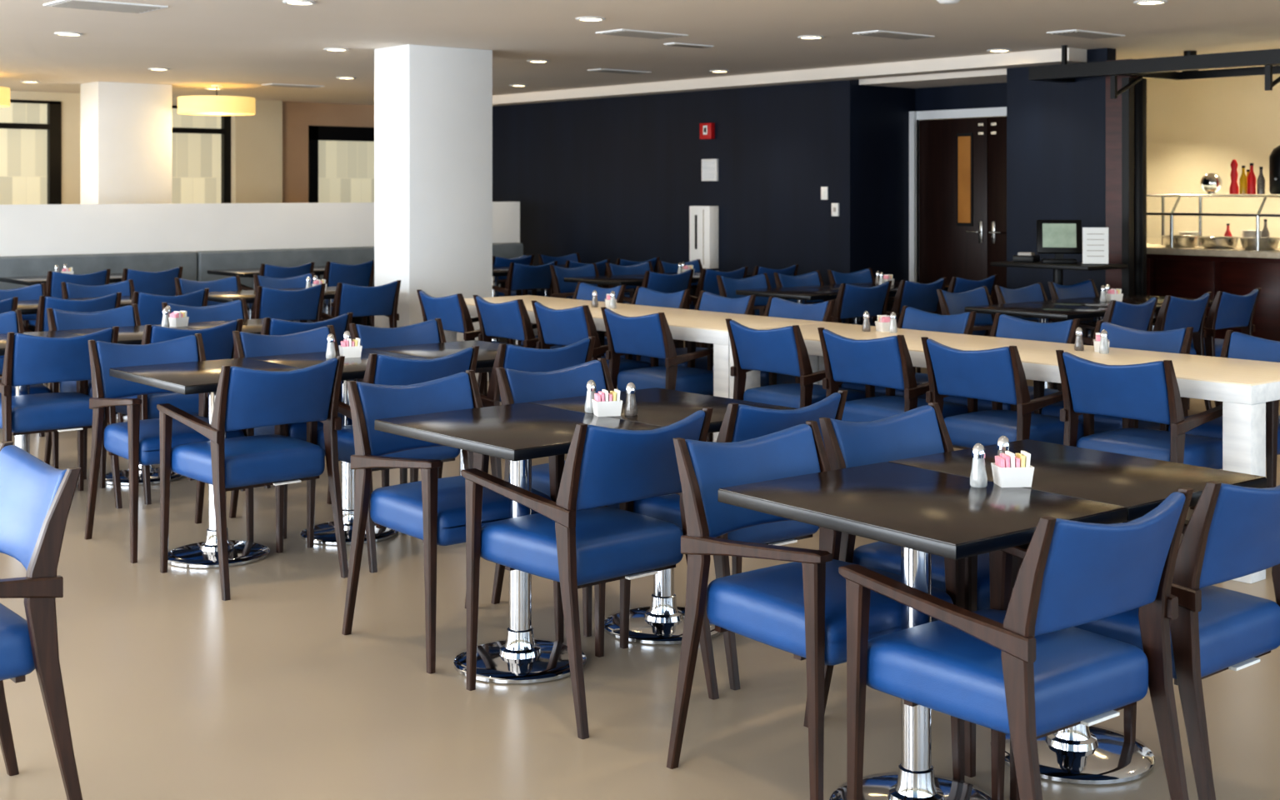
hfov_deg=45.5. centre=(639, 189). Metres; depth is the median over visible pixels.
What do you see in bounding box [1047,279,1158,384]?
dining chair
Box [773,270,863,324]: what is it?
dining chair
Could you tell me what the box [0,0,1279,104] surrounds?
ceiling
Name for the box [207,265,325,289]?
dining table
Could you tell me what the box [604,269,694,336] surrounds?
dining chair
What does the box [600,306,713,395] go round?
dining chair
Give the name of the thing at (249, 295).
dining table
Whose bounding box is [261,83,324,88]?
ceiling vent
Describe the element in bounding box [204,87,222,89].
recessed light
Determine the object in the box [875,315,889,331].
caddy
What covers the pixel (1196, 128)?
wall
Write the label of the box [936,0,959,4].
recessed light
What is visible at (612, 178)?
wall
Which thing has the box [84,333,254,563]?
dining chair
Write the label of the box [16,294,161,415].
dining table
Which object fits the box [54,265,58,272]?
salt shaker
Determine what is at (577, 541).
dining chair
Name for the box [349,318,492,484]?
dining chair
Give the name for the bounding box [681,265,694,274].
caddy
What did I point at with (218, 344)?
dining chair
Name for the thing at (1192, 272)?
serving counter
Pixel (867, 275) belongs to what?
dining chair
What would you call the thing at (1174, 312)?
dining chair
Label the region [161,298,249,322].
dining chair
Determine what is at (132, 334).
dining table
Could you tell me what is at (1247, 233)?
plate stack
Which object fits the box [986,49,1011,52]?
recessed light
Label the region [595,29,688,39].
ceiling vent
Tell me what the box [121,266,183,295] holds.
dining chair
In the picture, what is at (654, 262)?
dining chair
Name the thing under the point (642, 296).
dining chair
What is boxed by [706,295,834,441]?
dining chair
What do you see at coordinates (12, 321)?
dining chair
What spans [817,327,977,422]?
dining chair
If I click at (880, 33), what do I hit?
ceiling vent
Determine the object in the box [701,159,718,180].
framed notice
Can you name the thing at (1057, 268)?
stand
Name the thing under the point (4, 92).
pendant lamp
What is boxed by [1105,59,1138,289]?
wall pier
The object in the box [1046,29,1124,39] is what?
ceiling vent
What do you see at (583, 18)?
recessed light
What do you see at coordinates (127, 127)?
column
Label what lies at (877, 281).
pepper shaker
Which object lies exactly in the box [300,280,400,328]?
dining chair
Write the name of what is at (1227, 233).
sauce bottle
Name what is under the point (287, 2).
recessed light
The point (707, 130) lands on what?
fire alarm
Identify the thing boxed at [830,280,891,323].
dining chair
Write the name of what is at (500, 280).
dining chair
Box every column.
[80,81,172,204]
[374,44,492,382]
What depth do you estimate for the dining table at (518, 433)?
4.84 m
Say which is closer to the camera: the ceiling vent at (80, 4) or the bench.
the ceiling vent at (80, 4)
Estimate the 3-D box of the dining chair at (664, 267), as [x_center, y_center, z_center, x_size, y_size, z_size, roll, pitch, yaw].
[0.519,1.073,13.865,0.542,0.855,0.590,0,0,-40]
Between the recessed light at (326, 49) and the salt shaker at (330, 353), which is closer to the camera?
the salt shaker at (330, 353)
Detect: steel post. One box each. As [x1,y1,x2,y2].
[1121,77,1134,294]
[1134,78,1146,294]
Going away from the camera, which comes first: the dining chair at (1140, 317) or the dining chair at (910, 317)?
the dining chair at (910, 317)
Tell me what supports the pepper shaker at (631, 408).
on the dining table at (518, 433)
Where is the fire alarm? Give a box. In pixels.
[700,122,714,139]
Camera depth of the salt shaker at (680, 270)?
13.28 m
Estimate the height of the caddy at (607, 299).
0.082 m
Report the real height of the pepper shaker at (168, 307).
0.108 m
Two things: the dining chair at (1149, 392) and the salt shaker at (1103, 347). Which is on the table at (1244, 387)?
the salt shaker at (1103, 347)
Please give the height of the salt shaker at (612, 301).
0.108 m
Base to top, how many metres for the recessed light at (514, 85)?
0.011 m
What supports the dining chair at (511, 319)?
on the floor
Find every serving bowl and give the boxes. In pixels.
[1161,235,1199,247]
[1199,235,1239,249]
[1239,237,1279,249]
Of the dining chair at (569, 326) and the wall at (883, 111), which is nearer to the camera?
the dining chair at (569, 326)
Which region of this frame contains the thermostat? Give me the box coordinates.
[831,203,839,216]
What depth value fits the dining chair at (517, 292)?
14.79 m
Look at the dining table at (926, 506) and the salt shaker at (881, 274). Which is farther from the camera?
the salt shaker at (881, 274)
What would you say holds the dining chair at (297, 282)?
on the floor
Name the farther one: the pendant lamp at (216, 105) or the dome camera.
the pendant lamp at (216, 105)
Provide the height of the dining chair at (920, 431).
0.855 m
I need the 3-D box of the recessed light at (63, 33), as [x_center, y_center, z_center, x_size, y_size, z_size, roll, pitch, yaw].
[-4.011,-1.093,10.707,0.194,0.011,0.194,0,0,-40]
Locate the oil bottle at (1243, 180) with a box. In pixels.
[1239,165,1247,194]
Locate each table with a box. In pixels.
[0,273,122,285]
[0,318,299,485]
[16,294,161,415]
[109,340,539,568]
[186,286,336,320]
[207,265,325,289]
[374,387,797,684]
[443,295,829,442]
[492,263,615,341]
[564,270,753,303]
[717,439,1266,799]
[729,322,1279,584]
[735,280,949,372]
[965,294,1214,389]
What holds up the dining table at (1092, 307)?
on the floor
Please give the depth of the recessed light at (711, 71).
14.00 m
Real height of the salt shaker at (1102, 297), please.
0.108 m
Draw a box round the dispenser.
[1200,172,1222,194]
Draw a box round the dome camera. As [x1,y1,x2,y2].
[1181,50,1199,71]
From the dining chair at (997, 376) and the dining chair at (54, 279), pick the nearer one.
the dining chair at (997, 376)
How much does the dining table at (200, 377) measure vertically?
0.760 m
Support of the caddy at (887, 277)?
on the dining table at (801, 294)
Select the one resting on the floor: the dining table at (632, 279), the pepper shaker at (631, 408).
the dining table at (632, 279)
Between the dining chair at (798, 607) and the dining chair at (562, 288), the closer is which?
the dining chair at (798, 607)
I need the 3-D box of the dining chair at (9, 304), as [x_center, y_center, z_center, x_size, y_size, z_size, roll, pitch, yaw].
[-4.106,1.073,9.234,0.542,0.855,0.590,0,0,-39]
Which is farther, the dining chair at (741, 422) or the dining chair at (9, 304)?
the dining chair at (9, 304)
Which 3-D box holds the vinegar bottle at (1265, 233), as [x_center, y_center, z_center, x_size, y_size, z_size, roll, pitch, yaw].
[5.143,0.360,12.540,0.062,0.240,0.062,0,0,-40]
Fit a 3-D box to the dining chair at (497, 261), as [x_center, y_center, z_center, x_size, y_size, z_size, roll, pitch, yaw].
[-1.415,1.073,15.238,0.542,0.855,0.590,0,0,-42]
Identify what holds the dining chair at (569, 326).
on the floor
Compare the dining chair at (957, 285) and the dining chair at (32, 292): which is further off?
the dining chair at (957, 285)
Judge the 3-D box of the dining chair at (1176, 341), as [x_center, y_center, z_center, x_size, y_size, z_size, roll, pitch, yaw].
[2.238,1.073,7.177,0.591,0.855,0.542,0,0,-41]
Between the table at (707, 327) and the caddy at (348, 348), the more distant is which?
the table at (707, 327)
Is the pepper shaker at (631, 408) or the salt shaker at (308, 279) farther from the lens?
the salt shaker at (308, 279)
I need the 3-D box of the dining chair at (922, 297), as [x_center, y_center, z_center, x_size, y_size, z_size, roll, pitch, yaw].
[1.900,1.073,11.271,0.542,0.855,0.591,0,0,-41]
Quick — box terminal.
[1036,220,1082,264]
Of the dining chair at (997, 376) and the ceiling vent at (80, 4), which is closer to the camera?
the dining chair at (997, 376)
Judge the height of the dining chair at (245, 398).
0.855 m
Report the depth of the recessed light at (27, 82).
15.41 m
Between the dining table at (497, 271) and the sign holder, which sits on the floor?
the dining table at (497, 271)
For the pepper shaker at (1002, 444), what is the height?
0.108 m
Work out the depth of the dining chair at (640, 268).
13.63 m
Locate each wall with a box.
[0,201,519,256]
[10,90,374,204]
[492,79,859,314]
[859,85,914,310]
[915,82,1006,111]
[1006,48,1115,329]
[1143,74,1279,247]
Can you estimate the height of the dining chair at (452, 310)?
0.855 m
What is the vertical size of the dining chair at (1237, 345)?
0.855 m
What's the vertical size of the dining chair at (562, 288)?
0.855 m
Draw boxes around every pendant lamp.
[0,86,9,107]
[177,85,255,115]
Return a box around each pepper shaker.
[165,305,171,317]
[343,330,350,339]
[591,290,598,307]
[624,382,637,415]
[862,310,870,331]
[875,270,879,284]
[996,435,1009,456]
[1074,327,1084,350]
[1105,284,1109,293]
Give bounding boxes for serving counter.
[1146,244,1279,341]
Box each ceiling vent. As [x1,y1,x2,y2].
[43,0,168,13]
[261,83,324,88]
[587,68,651,74]
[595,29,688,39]
[664,42,714,48]
[852,30,934,39]
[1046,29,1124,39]
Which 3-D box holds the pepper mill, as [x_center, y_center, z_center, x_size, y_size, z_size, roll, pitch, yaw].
[4.851,-0.110,12.451,0.072,0.285,0.072,0,0,-40]
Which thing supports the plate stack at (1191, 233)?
on the serving counter
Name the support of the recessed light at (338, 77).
in the ceiling
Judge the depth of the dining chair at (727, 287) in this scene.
11.64 m
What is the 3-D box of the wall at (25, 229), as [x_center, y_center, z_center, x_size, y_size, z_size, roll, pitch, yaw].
[-5.581,0.815,13.613,10.950,1.370,0.130,0,0,-40]
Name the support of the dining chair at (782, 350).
on the floor
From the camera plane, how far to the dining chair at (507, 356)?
6.46 m
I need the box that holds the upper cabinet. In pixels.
[689,205,718,268]
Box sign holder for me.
[1081,227,1109,264]
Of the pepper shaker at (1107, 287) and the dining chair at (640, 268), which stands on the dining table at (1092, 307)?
the pepper shaker at (1107, 287)
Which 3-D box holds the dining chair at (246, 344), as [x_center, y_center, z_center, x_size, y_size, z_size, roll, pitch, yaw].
[-1.507,1.073,6.930,0.542,0.855,0.591,0,0,-39]
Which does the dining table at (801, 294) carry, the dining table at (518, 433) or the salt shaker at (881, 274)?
the salt shaker at (881, 274)
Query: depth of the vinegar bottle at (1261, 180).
12.25 m
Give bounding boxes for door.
[909,106,1006,335]
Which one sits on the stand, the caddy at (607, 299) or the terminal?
the terminal
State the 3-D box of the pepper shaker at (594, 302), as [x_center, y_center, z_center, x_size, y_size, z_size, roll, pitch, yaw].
[-0.285,0.686,9.635,0.043,0.108,0.043,0,0,-30]
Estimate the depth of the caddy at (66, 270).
12.94 m
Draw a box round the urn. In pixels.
[1269,145,1279,194]
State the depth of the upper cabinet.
15.17 m
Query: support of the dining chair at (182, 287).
on the floor
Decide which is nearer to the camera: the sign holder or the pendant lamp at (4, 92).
the sign holder
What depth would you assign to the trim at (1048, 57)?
13.86 m
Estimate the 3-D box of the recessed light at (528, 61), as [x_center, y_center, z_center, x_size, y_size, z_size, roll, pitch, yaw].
[-0.866,-1.093,12.980,0.194,0.011,0.194,0,0,-40]
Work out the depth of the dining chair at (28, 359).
7.06 m
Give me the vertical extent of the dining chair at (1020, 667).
0.855 m
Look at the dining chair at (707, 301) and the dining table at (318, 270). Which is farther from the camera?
the dining table at (318, 270)
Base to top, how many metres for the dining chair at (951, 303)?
0.855 m
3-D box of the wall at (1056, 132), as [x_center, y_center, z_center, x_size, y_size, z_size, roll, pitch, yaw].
[3.361,0.200,12.206,0.120,2.600,0.940,0,0,-40]
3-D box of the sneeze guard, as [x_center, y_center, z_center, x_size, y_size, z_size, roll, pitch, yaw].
[5.061,0.257,12.210,0.550,0.447,4.500,0,0,-40]
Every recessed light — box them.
[20,80,40,83]
[54,31,83,35]
[148,68,169,70]
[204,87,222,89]
[282,0,316,4]
[324,48,349,51]
[335,76,356,79]
[509,84,527,86]
[526,60,549,63]
[575,16,605,21]
[709,70,729,72]
[797,35,824,39]
[936,0,959,4]
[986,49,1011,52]
[1133,0,1168,4]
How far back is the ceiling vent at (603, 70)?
14.00 m
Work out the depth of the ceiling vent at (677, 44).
11.49 m
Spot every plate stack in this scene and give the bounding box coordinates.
[1177,231,1198,245]
[1240,230,1262,246]
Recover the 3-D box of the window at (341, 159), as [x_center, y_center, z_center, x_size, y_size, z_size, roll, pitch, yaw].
[-3.744,0.345,19.592,1.150,2.310,0.090,0,0,-40]
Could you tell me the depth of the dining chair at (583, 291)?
10.55 m
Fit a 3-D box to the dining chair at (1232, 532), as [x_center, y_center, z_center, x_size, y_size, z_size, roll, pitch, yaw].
[1.288,1.073,3.708,0.542,0.855,0.590,0,0,-40]
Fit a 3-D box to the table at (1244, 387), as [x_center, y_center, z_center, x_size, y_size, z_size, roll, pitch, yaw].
[1.702,1.120,7.166,0.800,0.760,2.890,0,0,-40]
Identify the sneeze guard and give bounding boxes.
[1146,194,1279,250]
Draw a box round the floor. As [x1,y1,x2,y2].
[0,337,1279,799]
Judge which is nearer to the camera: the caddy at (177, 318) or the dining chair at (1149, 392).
the dining chair at (1149, 392)
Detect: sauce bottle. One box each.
[1224,223,1231,236]
[1247,163,1255,194]
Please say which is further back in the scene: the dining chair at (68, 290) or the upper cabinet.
the upper cabinet
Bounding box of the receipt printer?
[1012,252,1039,262]
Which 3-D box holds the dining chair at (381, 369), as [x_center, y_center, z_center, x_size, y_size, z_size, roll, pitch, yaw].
[-1.022,1.073,6.352,0.542,0.855,0.591,0,0,-39]
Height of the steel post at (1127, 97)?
2.349 m
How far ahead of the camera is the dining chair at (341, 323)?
7.79 m
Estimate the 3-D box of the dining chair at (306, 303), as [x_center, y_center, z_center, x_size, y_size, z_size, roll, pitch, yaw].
[-2.528,1.073,10.558,0.542,0.855,0.591,0,0,-40]
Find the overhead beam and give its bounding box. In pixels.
[1028,45,1279,98]
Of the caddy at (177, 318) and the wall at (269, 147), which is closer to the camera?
the caddy at (177, 318)
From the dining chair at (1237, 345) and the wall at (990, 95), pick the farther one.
the wall at (990, 95)
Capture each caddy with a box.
[60,267,73,274]
[168,310,189,327]
[311,279,326,290]
[339,337,362,358]
[591,389,622,416]
[605,294,616,307]
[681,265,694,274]
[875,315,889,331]
[883,274,894,284]
[990,450,1034,487]
[1093,332,1109,351]
[1105,288,1123,301]
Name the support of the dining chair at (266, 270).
on the floor
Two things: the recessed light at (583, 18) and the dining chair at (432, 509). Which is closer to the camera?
the dining chair at (432, 509)
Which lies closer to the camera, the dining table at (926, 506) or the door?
the dining table at (926, 506)
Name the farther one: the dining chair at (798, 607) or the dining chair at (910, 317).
the dining chair at (910, 317)
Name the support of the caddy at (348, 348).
on the dining table at (200, 377)
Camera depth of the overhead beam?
11.22 m
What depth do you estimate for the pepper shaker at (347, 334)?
6.84 m
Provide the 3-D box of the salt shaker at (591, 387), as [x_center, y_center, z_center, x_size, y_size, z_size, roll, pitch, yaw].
[-0.163,0.686,5.079,0.043,0.108,0.043,0,0,-40]
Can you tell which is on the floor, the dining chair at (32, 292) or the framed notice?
the dining chair at (32, 292)
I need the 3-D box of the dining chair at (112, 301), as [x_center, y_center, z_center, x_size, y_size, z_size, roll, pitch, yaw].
[-3.623,1.073,9.639,0.542,0.855,0.591,0,0,-41]
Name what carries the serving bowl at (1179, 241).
on the serving counter
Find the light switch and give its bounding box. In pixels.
[820,186,828,199]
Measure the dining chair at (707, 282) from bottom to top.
0.855 m
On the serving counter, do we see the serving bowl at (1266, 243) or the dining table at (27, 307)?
the serving bowl at (1266, 243)
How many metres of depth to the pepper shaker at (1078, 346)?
7.02 m
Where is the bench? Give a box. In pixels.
[0,242,540,331]
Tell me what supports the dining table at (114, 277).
on the floor
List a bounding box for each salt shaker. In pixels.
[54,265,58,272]
[161,307,169,327]
[305,276,310,288]
[325,333,335,358]
[585,380,596,413]
[609,290,616,308]
[677,262,682,274]
[878,271,884,284]
[889,311,897,333]
[970,443,987,487]
[1099,329,1109,354]
[1100,285,1106,301]
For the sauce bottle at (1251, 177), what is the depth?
12.31 m
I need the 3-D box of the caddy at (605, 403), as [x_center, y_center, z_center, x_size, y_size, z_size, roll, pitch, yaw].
[-0.108,0.699,5.014,0.088,0.082,0.070,0,0,-15]
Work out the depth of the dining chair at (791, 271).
13.02 m
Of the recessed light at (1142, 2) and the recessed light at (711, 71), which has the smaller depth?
the recessed light at (1142, 2)
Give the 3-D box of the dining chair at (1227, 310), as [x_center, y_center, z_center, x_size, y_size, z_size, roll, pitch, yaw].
[3.717,1.073,10.054,0.542,0.855,0.591,0,0,-40]
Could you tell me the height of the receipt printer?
0.070 m
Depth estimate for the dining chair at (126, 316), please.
8.38 m
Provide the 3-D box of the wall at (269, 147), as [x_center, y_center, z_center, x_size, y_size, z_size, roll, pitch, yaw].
[-8.254,0.200,15.795,13.260,2.600,0.290,0,0,-40]
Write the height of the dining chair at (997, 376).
0.855 m
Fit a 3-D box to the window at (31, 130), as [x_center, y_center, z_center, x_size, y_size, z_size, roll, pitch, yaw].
[-9.457,-0.175,14.818,7.560,1.650,0.100,0,0,-40]
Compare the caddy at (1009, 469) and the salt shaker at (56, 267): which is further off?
the salt shaker at (56, 267)
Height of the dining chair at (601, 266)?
0.855 m
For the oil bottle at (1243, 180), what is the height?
0.230 m
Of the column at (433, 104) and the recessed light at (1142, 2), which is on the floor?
the column at (433, 104)
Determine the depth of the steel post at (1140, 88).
11.61 m
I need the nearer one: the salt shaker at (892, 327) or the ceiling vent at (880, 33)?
the salt shaker at (892, 327)
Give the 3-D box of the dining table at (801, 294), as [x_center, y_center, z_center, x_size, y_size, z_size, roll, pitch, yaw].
[1.651,1.120,11.567,1.827,0.760,0.760,0,0,-40]
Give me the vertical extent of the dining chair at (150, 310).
0.855 m
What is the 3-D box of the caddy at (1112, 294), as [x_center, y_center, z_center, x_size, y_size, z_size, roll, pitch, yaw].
[3.160,0.699,10.158,0.088,0.082,0.070,0,0,-15]
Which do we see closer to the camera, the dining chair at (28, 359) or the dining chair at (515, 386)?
the dining chair at (515, 386)
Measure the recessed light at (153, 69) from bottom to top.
0.011 m
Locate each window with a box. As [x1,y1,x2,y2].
[0,99,61,204]
[172,105,230,203]
[308,125,374,202]
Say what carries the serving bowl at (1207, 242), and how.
on the serving counter
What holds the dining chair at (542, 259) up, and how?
on the floor
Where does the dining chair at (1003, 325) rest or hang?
on the floor
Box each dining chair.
[0,282,47,319]
[0,296,18,376]
[0,309,59,469]
[0,326,122,508]
[0,440,82,799]
[23,269,110,328]
[23,292,123,436]
[44,304,140,479]
[60,279,134,298]
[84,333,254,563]
[100,319,244,504]
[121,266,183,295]
[130,288,209,325]
[156,355,348,600]
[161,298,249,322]
[174,275,242,305]
[229,325,389,539]
[240,261,314,290]
[251,283,325,322]
[253,272,333,322]
[260,312,353,488]
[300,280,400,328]
[306,345,479,573]
[323,260,374,326]
[341,370,564,674]
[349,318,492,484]
[416,290,532,395]
[438,336,595,479]
[460,407,719,739]
[473,295,539,394]
[490,357,619,636]
[492,254,543,296]
[492,255,534,292]
[492,260,557,344]
[498,279,509,343]
[517,281,625,349]
[531,259,609,299]
[531,300,658,373]
[537,252,609,290]
[550,263,635,304]
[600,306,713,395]
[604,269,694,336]
[604,285,689,359]
[605,260,687,347]
[608,257,659,302]
[620,390,847,689]
[635,290,755,369]
[657,259,702,305]
[666,420,964,799]
[689,266,747,348]
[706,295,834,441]
[716,273,817,315]
[725,318,874,408]
[751,264,798,315]
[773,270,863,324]
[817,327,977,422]
[819,402,989,777]
[827,268,920,373]
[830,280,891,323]
[838,487,1194,799]
[839,305,976,399]
[845,277,946,325]
[920,336,1094,449]
[936,285,1056,389]
[943,312,1079,413]
[947,275,997,336]
[994,282,1094,390]
[1010,480,1279,799]
[1033,320,1195,509]
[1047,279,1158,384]
[1055,350,1222,469]
[1079,296,1158,344]
[1088,291,1211,409]
[1150,288,1260,409]
[1160,330,1279,488]
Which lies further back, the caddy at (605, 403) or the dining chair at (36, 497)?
the caddy at (605, 403)
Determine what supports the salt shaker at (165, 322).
on the dining table at (132, 334)
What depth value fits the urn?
12.09 m
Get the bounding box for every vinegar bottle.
[1256,166,1264,194]
[1261,219,1269,237]
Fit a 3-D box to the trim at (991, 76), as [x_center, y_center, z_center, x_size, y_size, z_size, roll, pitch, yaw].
[2.854,-1.030,13.517,0.790,0.140,1.720,0,0,-40]
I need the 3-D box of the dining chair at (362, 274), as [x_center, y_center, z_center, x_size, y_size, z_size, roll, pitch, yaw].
[-2.794,1.073,14.081,0.542,0.855,0.591,0,0,-42]
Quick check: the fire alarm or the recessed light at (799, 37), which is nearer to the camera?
the recessed light at (799, 37)
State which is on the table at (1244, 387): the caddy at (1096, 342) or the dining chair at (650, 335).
the caddy at (1096, 342)
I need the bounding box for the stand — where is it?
[990,260,1127,389]
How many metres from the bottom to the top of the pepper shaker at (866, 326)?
0.108 m
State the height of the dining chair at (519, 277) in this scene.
0.855 m
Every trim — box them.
[492,47,1086,106]
[859,68,1006,88]
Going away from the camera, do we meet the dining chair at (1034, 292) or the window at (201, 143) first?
the dining chair at (1034, 292)
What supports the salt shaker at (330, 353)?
on the dining table at (200, 377)
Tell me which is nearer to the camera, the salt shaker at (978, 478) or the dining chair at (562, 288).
the salt shaker at (978, 478)
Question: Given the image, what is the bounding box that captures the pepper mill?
[1229,159,1239,194]
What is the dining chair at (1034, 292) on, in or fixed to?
on the floor
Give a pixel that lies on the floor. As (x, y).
(174, 689)
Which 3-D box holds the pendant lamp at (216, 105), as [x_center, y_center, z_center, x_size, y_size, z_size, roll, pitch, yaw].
[-4.452,-0.950,16.041,0.790,0.300,0.790,0,0,-40]
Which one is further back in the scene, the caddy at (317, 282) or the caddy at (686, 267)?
the caddy at (686, 267)

